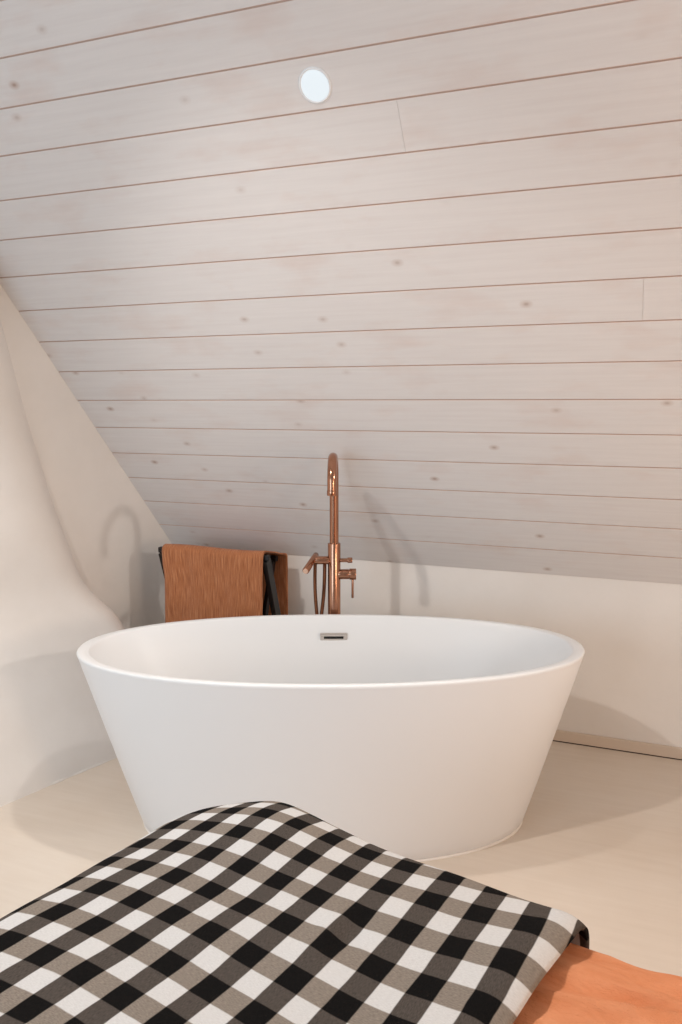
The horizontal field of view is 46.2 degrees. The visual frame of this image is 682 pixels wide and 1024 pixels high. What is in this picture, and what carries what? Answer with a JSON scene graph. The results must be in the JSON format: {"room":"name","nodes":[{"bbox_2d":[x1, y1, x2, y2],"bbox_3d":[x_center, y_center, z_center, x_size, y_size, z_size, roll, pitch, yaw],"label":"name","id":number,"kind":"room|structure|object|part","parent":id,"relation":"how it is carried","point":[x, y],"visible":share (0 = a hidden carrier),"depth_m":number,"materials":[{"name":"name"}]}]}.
{"room":"attic bedroom","nodes":[
{"label":"attic bedroom","id":0,"kind":"room"},
{"bbox_2d":[0,319,124,806],"bbox_3d":[-2.053,-0.322,1.397,1.211,3.020,4.347,3,8,21],"label":"wall","id":1,"kind":"structure","parent":0,"point":[52,728],"depth_m":2.95,"materials":[{"name":"white paint"}]},
{"bbox_2d":[7,757,116,803],"bbox_3d":[-1.199,1.009,2.667,0.025,0.014,1.430,6,10,36],"label":"trim","id":2,"kind":"structure","parent":1,"relation":"attached to","point":[101,763],"depth_m":2.95,"materials":[{"name":"white paint"}]},
{"bbox_2d":[0,284,171,628],"bbox_3d":[-2.033,-0.519,1.664,0.149,3.300,4.971,4,9,29],"label":"wall","id":3,"kind":"structure","parent":0,"point":[113,538],"depth_m":3.33,"materials":[{"name":"white paint"}]},
{"bbox_2d":[0,0,681,583],"bbox_3d":[0.705,-0.859,2.055,5.330,2.528,2.043,3,8,21],"label":"ceiling","id":4,"kind":"structure","parent":0,"point":[554,496],"depth_m":2.42,"materials":[{"name":"white wood"}]},
{"bbox_2d":[299,67,331,103],"bbox_3d":[-0.067,-1.100,2.063,0.090,0.071,0.058,3,8,21],"label":"ceiling spotlight","id":5,"kind":"object","parent":4,"relation":"attached to","point":[315,86],"visible":1,"depth_m":2.06,"materials":[{"name":"white"}]},
{"bbox_2d":[0,741,681,976],"bbox_3d":[0.067,1.287,1.073,5.670,0.120,4.904,3,8,21],"label":"floor","id":6,"kind":"structure","parent":0,"point":[598,841],"depth_m":2.48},
{"bbox_2d":[158,546,280,615],"bbox_3d":[-0.508,0.522,3.522,0.534,0.747,0.353,3,8,21],"label":"rack","id":7,"kind":"object","parent":6,"relation":"on","point":[269,561],"visible":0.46,"depth_m":3.37,"materials":[{"name":"black metal"}]},
{"bbox_3d":[-0.730,0.514,3.645,0.022,0.731,0.287,3,8,21],"label":"leg","id":8,"kind":"part","parent":7,"relation":"part of","materials":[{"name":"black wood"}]},
{"bbox_3d":[-0.543,0.176,3.387,0.534,0.026,0.024,3,8,21],"label":"rail","id":9,"kind":"part","parent":7,"relation":"part of","materials":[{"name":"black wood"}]},
{"bbox_2d":[162,544,287,622],"bbox_3d":[-0.505,0.374,3.486,0.491,0.478,0.250,3,8,21],"label":"towel","id":10,"kind":"object","parent":7,"relation":"hanging from","point":[202,582],"visible":0.7,"depth_m":3.38,"materials":[{"name":"orange fabric"}]},
{"bbox_3d":[-0.342,0.564,3.415,0.018,0.688,0.268,3,8,21],"label":"leg","id":11,"kind":"part","parent":7,"relation":"part of","materials":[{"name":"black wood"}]},
{"bbox_3d":[-0.263,0.538,3.462,0.022,0.731,0.287,3,8,21],"label":"leg","id":12,"kind":"part","parent":7,"relation":"part of","materials":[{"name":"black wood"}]},
{"bbox_3d":[-0.478,0.192,3.554,0.434,0.026,0.024,3,8,21],"label":"rail","id":13,"kind":"part","parent":7,"relation":"part of","materials":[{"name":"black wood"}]},
{"bbox_2d":[302,453,355,613],"bbox_3d":[-0.051,0.368,2.995,0.172,1.183,0.239,3,8,21],"label":"tap","id":14,"kind":"object","parent":6,"relation":"on","point":[335,573],"visible":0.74,"depth_m":3.02,"materials":[{"name":"orange metal"}]},
{"bbox_3d":[-0.029,-0.040,2.911,0.034,0.353,0.209,0,8,2],"label":"spout","id":15,"kind":"part","parent":14,"relation":"part of","materials":[{"name":"orange metal"}]},
{"bbox_3d":[0.019,0.183,3.030,0.049,0.021,0.021,0,8,0],"label":"diverter knob","id":16,"kind":"part","parent":14,"relation":"part of","materials":[{"name":"orange metal"}]},
{"bbox_3d":[0.044,0.289,3.045,0.009,0.077,0.009,3,8,21],"label":"lever","id":17,"kind":"part","parent":14,"relation":"part of","materials":[{"name":"orange metal"}]},
{"bbox_2d":[76,614,584,861],"bbox_3d":[-0.031,0.721,2.645,1.640,0.584,0.782,0,8,-1],"label":"bathtub","id":18,"kind":"object","parent":6,"relation":"on","point":[417,738],"visible":0.91,"depth_m":2.36,"materials":[{"name":"white ceramic"}]},
{"bbox_2d":[513,943,681,1023],"bbox_3d":[-0.094,1.063,0.405,1.621,0.648,2.046,5,9,32],"label":"bed","id":19,"kind":"object","parent":6,"relation":"on","point":[583,985],"visible":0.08,"depth_m":1.11,"materials":[{"name":"orange fabric"}]},
{"bbox_2d":[0,801,588,1023],"bbox_3d":[-0.447,0.916,0.730,0.801,0.515,1.880,5,9,32],"label":"blanket","id":20,"kind":"object","parent":19,"relation":"on","point":[258,912],"visible":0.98,"depth_m":1.18,"materials":[{"name":"multicoloured fabric"}]},
{"bbox_2d":[287,554,681,747],"bbox_3d":[1.265,0.555,3.102,4.950,0.782,0.100,3,8,21],"label":"wall","id":21,"kind":"structure","parent":0,"point":[627,685],"depth_m":3.17,"materials":[{"name":"white paint"}]},
{"bbox_2d":[553,730,681,759],"bbox_3d":[1.338,0.929,3.064,4.550,0.043,0.012,3,8,21],"label":"baseboard","id":22,"kind":"structure","parent":21,"relation":"attached to","point":[560,735],"depth_m":3.15,"materials":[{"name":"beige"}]}
]}

